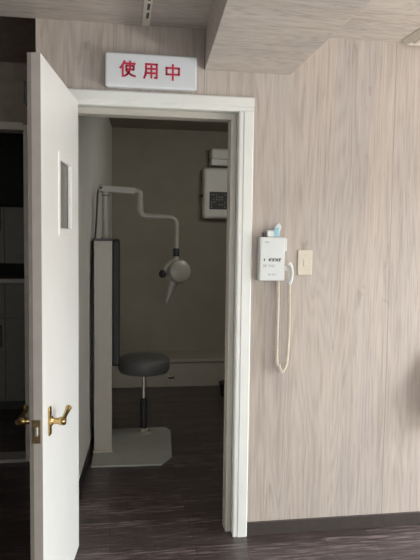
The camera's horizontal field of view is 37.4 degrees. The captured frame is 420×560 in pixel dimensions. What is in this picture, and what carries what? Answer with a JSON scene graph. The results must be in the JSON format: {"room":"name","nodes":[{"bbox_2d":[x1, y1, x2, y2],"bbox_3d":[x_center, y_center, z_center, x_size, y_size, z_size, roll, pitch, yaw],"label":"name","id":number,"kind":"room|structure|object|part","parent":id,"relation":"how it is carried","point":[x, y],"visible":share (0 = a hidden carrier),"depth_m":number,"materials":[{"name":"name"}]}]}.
{"room":"dental clinic","nodes":[
{"label":"dental clinic","id":0,"kind":"room"},
{"bbox_2d":[0,133,23,273],"bbox_3d":[-2.362,-0.214,5.498,2.280,2.470,0.150,0,4,-9],"label":"wall","id":1,"kind":"structure","parent":0,"point":[11,144],"depth_m":5.47,"materials":[{"name":"paint"}]},
{"bbox_2d":[0,207,23,263],"bbox_3d":[-1.914,-0.376,5.167,1.480,0.450,0.611,0,4,-9],"label":"upper cabinet","id":2,"kind":"object","parent":1,"relation":"attached to","point":[11,218],"visible":0.43,"depth_m":4.93,"materials":[{"name":"laminate"}]},
{"bbox_3d":[-1.874,-0.356,4.892,0.481,0.440,0.018,0,4,-9],"label":"door","id":3,"kind":"part","parent":2,"relation":"part of","materials":[{"name":"laminate"}]},
{"bbox_2d":[0,62,26,124],"bbox_3d":[-2.083,-0.091,3.759,2.280,2.470,0.120,0,4,-9],"label":"wall","id":4,"kind":"structure","parent":0,"point":[13,76],"depth_m":3.77,"materials":[{"name":"beige wood"}]},
{"bbox_2d":[0,122,29,462],"bbox_3d":[-1.759,0.089,3.809,1.272,2.112,0.150,0,4,-9],"label":"frame","id":5,"kind":"object","parent":4,"relation":"attached to","point":[5,127],"visible":0.73,"depth_m":3.84,"materials":[{"name":"beige paint"}]},
{"bbox_3d":[-1.772,1.132,3.881,1.212,0.022,0.150,0,4,-9],"label":"sill","id":6,"kind":"part","parent":5,"relation":"part of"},
{"bbox_3d":[-1.147,0.096,3.913,0.030,2.100,0.140,0,4,-9],"label":"post","id":7,"kind":"part","parent":5,"relation":"part of","materials":[{"name":"beige paint"}]},
{"bbox_2d":[78,116,111,478],"bbox_3d":[-0.883,-0.144,4.532,0.335,2.500,3.330,0,4,-9],"label":"wall","id":8,"kind":"structure","parent":0,"point":[94,133],"depth_m":3.87,"materials":[{"name":"white paint"}]},
{"bbox_2d":[79,438,93,494],"bbox_3d":[-0.838,1.073,4.626,0.008,0.060,3.318,0,4,-5],"label":"baseboard","id":9,"kind":"structure","parent":8,"relation":"attached to","point":[86,462],"depth_m":3.75,"materials":[{"name":"black rubber"}]},
{"bbox_2d":[0,16,227,131],"bbox_3d":[-1.026,-1.442,4.508,4.800,0.150,3.750,0,4,-9],"label":"ceiling","id":10,"kind":"structure","parent":0,"point":[17,34],"depth_m":3.60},
{"bbox_2d":[112,127,227,351],"bbox_3d":[-0.129,-0.263,6.412,2.420,2.500,0.150,0,4,-9],"label":"wall","id":11,"kind":"structure","parent":0,"point":[167,165],"depth_m":6.28,"materials":[{"name":"beige paint"}]},
{"bbox_2d":[200,168,227,218],"bbox_3d":[0.115,-0.871,6.253,0.440,0.500,0.155,0,4,-9],"label":"wall control box","id":12,"kind":"object","parent":11,"relation":"attached to","point":[214,180],"visible":0.51,"depth_m":6.17,"materials":[{"name":"white plastic"}]},
{"bbox_3d":[0.149,-0.791,6.189,0.313,0.174,0.004,0,4,-9],"label":"dark panel","id":13,"kind":"part","parent":12,"relation":"part of","materials":[{"name":"grey plastic"}]},
{"bbox_2d":[209,148,227,166],"bbox_3d":[0.169,-1.227,6.234,0.340,0.165,0.160,0,4,-9],"label":"wall box","id":14,"kind":"object","parent":11,"relation":"attached to","point":[217,157],"visible":0.52,"depth_m":6.15,"materials":[{"name":"white plastic"}]},
{"bbox_3d":[0.170,-1.255,6.232,0.340,0.110,0.160,0,4,-9],"label":"lid","id":15,"kind":"part","parent":14,"relation":"part of","materials":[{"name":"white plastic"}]},
{"bbox_2d":[0,385,419,559],"bbox_3d":[0.199,1.333,2.212,6.500,0.100,9.050,0,4,-9],"label":"floor","id":16,"kind":"structure","parent":0,"point":[173,510],"depth_m":3.26,"materials":[{"name":"brown wood"}]},
{"bbox_2d":[0,283,24,408],"bbox_3d":[-1.924,0.525,5.221,1.480,1.045,0.596,0,4,-9],"label":"base cabinet","id":17,"kind":"object","parent":16,"relation":"on","point":[12,309],"visible":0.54,"depth_m":4.99,"materials":[{"name":"laminate"}]},
{"bbox_3d":[-1.673,0.448,4.963,0.013,0.180,0.018,0,4,-9],"label":"handle","id":18,"kind":"part","parent":17,"relation":"part of","materials":[{"name":"black plastic"}]},
{"bbox_3d":[-1.881,0.160,4.927,0.481,0.255,0.018,0,4,-9],"label":"drawer","id":19,"kind":"part","parent":17,"relation":"part of","materials":[{"name":"laminate"}]},
{"bbox_3d":[-1.887,0.636,4.960,0.481,0.660,0.018,0,4,-9],"label":"door","id":20,"kind":"part","parent":17,"relation":"part of","materials":[{"name":"laminate"}]},
{"bbox_2d":[0,274,23,282],"bbox_3d":[-1.916,-0.015,5.190,1.485,0.034,0.615,0,4,-9],"label":"countertop","id":21,"kind":"structure","parent":17,"relation":"on","point":[4,278],"depth_m":4.97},
{"bbox_3d":[-1.400,0.161,5.005,0.481,0.255,0.018,0,4,-9],"label":"drawer","id":22,"kind":"part","parent":17,"relation":"part of","materials":[{"name":"laminate"}]},
{"bbox_3d":[-1.406,0.637,5.037,0.481,0.660,0.018,0,4,-9],"label":"door","id":23,"kind":"part","parent":17,"relation":"part of","materials":[{"name":"laminate"}]},
{"bbox_2d":[91,185,190,467],"bbox_3d":[-0.460,0.254,4.169,0.662,1.768,0.755,0,4,-9],"label":"machine","id":24,"kind":"object","parent":16,"relation":"on","point":[123,447],"visible":1,"depth_m":4.04,"materials":[{"name":"grey metal"}]},
{"bbox_3d":[-0.632,0.142,4.161,0.050,0.837,0.280,0,4,-9],"label":"backrest","id":25,"kind":"part","parent":24,"relation":"part of","materials":[{"name":"black leather"}]},
{"bbox_3d":[-0.620,-0.602,4.131,0.243,0.046,0.048,3,3,-9],"label":"arm","id":26,"kind":"part","parent":24,"relation":"part of","materials":[{"name":"white metal"}]},
{"bbox_3d":[-0.518,1.129,4.222,0.558,0.012,0.755,0,4,-9],"label":"floor plate","id":27,"kind":"part","parent":24,"relation":"part of","materials":[{"name":"grey ceramic"}]},
{"bbox_2d":[118,352,173,434],"bbox_3d":[-0.478,0.824,4.478,0.374,0.563,0.374,4,5,37],"label":"stool","id":28,"kind":"object","parent":24,"relation":"on","point":[138,364],"visible":0.99,"depth_m":4.37,"materials":[{"name":"charcoal vinyl"},{"name":"chrome"},{"name":"black plastic"}]},
{"bbox_2d":[136,427,151,434],"bbox_3d":[-0.482,1.087,4.496,0.116,0.036,0.116,0,4,-9],"label":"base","id":29,"kind":"object","parent":28,"relation":"attached to","point":[142,430],"depth_m":4.47,"materials":[{"name":"grey metal"}]},
{"bbox_3d":[-0.476,0.605,4.463,0.374,0.123,0.374,0,4,-9],"label":"seat","id":30,"kind":"part","parent":28,"relation":"part of","materials":[{"name":"black leather"}]},
{"bbox_3d":[-0.352,-0.366,4.191,0.284,0.315,0.041,0,4,-9],"label":"arm","id":31,"kind":"part","parent":24,"relation":"part of","materials":[{"name":"white metal"}]},
{"bbox_2d":[112,350,224,387],"bbox_3d":[0.021,0.875,6.204,1.975,0.262,0.465,0,4,-9],"label":"ledge","id":32,"kind":"object","parent":16,"relation":"on","point":[197,367],"visible":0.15,"depth_m":5.95,"materials":[{"name":"beige paint"}]},
{"bbox_2d":[219,380,223,396],"bbox_3d":[0.195,0.987,5.613,0.234,0.124,0.234,0,4,-9],"label":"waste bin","id":33,"kind":"object","parent":16,"relation":"on","point":[221,383],"visible":0.2,"depth_m":5.56,"materials":[{"name":"black plastic"}]},
{"bbox_2d":[0,0,419,42],"bbox_3d":[0.528,-1.070,0.190,6.500,0.259,5.300,0,4,-9],"label":"ceiling","id":34,"kind":"structure","parent":0,"point":[379,20],"depth_m":2.60,"materials":[{"name":"brown wood"}]},
{"bbox_2d":[142,0,152,25],"bbox_3d":[-0.234,-1.096,2.381,0.034,0.010,0.701,0,4,-8],"label":"rail","id":35,"kind":"object","parent":34,"relation":"attached to","point":[147,9],"visible":1,"depth_m":2.56,"materials":[{"name":"grey metal"}]},
{"bbox_2d":[205,0,370,74],"bbox_3d":[0.410,-0.919,1.147,0.775,0.178,3.400,0,4,-9],"label":"beam","id":36,"kind":"structure","parent":34,"relation":"attached to","point":[250,36],"depth_m":2.28,"materials":[{"name":"brown wood"}]},
{"bbox_2d":[403,29,419,45],"bbox_3d":[1.118,-1.061,2.286,0.234,0.032,1.280,0,4,-9],"label":"recessed light","id":37,"kind":"object","parent":34,"relation":"in","point":[413,39],"visible":1,"depth_m":2.84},
{"bbox_2d":[36,18,419,521],"bbox_3d":[1.209,-0.020,3.126,4.020,2.500,0.120,0,4,-9],"label":"wall","id":38,"kind":"structure","parent":0,"point":[336,153],"depth_m":2.96,"materials":[{"name":"beige wood"}]},
{"bbox_2d":[15,52,78,559],"bbox_3d":[-0.601,0.245,2.412,0.180,2.002,0.749,1,4,-3],"label":"door","id":39,"kind":"structure","parent":38,"relation":"in","point":[52,109],"depth_m":2.21,"materials":[{"name":"white paint"}]},
{"bbox_3d":[-0.669,0.479,2.209,0.024,0.042,0.122,0,4,-5],"label":"lever","id":40,"kind":"part","parent":39,"relation":"part of","materials":[{"name":"gold metal"}]},
{"bbox_3d":[-0.579,0.506,2.065,0.028,0.080,0.004,1,4,-3],"label":"latch plate","id":41,"kind":"part","parent":39,"relation":"part of","materials":[{"name":"gold metal"}]},
{"bbox_3d":[-0.560,0.493,2.166,0.007,0.100,0.034,1,4,-3],"label":"handle","id":42,"kind":"part","parent":39,"relation":"part of","materials":[{"name":"gold metal"}]},
{"bbox_3d":[-0.593,0.245,2.413,0.042,2.002,0.725,1,4,-3],"label":"panel","id":43,"kind":"part","parent":39,"relation":"part of","materials":[{"name":"white paint"}]},
{"bbox_3d":[-0.585,-0.330,2.434,0.006,0.267,0.240,1,4,-3],"label":"pane","id":44,"kind":"part","parent":39,"relation":"part of","materials":[{"name":"clear glass"}]},
{"bbox_3d":[-0.516,0.481,2.216,0.025,0.042,0.122,1,4,-3],"label":"lever","id":45,"kind":"part","parent":39,"relation":"part of","materials":[{"name":"gold metal"}]},
{"bbox_2d":[105,52,196,91],"bbox_3d":[-0.260,-0.913,2.733,0.400,0.146,0.064,0,4,-9],"label":"wall sign","id":46,"kind":"object","parent":38,"relation":"attached to","point":[122,70],"visible":1,"depth_m":2.70,"materials":[{"name":"white plastic"}]},
{"bbox_2d":[68,88,254,536],"bbox_3d":[-0.245,0.193,2.899,0.860,2.070,0.137,0,4,-9],"label":"door frame","id":47,"kind":"structure","parent":38,"relation":"attached to","point":[238,112],"depth_m":2.89,"materials":[{"name":"white paint"}]},
{"bbox_3d":[-0.222,-0.803,2.771,0.860,0.066,0.017,0,4,-9],"label":"head casing","id":48,"kind":"part","parent":47,"relation":"part of","materials":[{"name":"white paint"}]},
{"bbox_3d":[0.155,0.230,2.905,0.069,2.004,0.017,0,4,-9],"label":"casing","id":49,"kind":"part","parent":47,"relation":"part of","materials":[{"name":"white paint"}]},
{"bbox_2d":[257,237,293,372],"bbox_3d":[0.302,0.120,2.896,0.161,0.639,0.065,0,4,-9],"label":"wall phone","id":50,"kind":"object","parent":38,"relation":"attached to","point":[271,266],"visible":1,"depth_m":2.87,"materials":[{"name":"white plastic"}]},
{"bbox_2d":[263,223,280,236],"bbox_3d":[0.288,-0.232,2.875,0.084,0.066,0.034,0,4,-9],"label":"paper packet","id":51,"kind":"object","parent":50,"relation":"on","point":[269,233],"visible":0.99,"depth_m":2.86,"materials":[{"name":"white paper"}]},
{"bbox_2d":[274,228,278,236],"bbox_3d":[0.308,-0.221,2.863,0.022,0.042,0.002,0,4,-9],"label":"print","id":52,"kind":"object","parent":51,"relation":"attached to","point":[276,230],"depth_m":2.86},
{"bbox_3d":[0.288,-0.097,2.860,0.108,0.190,0.002,0,4,-9],"label":"plate","id":53,"kind":"part","parent":50,"relation":"part of","materials":[{"name":"white plastic"}]},
{"bbox_3d":[0.342,0.219,2.905,0.074,0.441,0.027,1,4,-3],"label":"coiled cord","id":54,"kind":"part","parent":50,"relation":"part of","materials":[{"name":"white plastic"}]},
{"bbox_2d":[297,250,311,274],"bbox_3d":[0.449,-0.083,2.933,0.072,0.120,0.010,0,4,-9],"label":"light switch","id":55,"kind":"object","parent":38,"relation":"attached to","point":[304,260],"visible":1,"depth_m":2.93,"materials":[{"name":"beige plastic"}]},
{"bbox_2d":[247,511,419,535],"bbox_3d":[1.684,1.199,3.221,3.048,0.066,0.012,0,4,-9],"label":"baseboard","id":56,"kind":"structure","parent":38,"relation":"attached to","point":[270,527],"depth_m":3.04,"materials":[{"name":"grey wood"}]}
]}

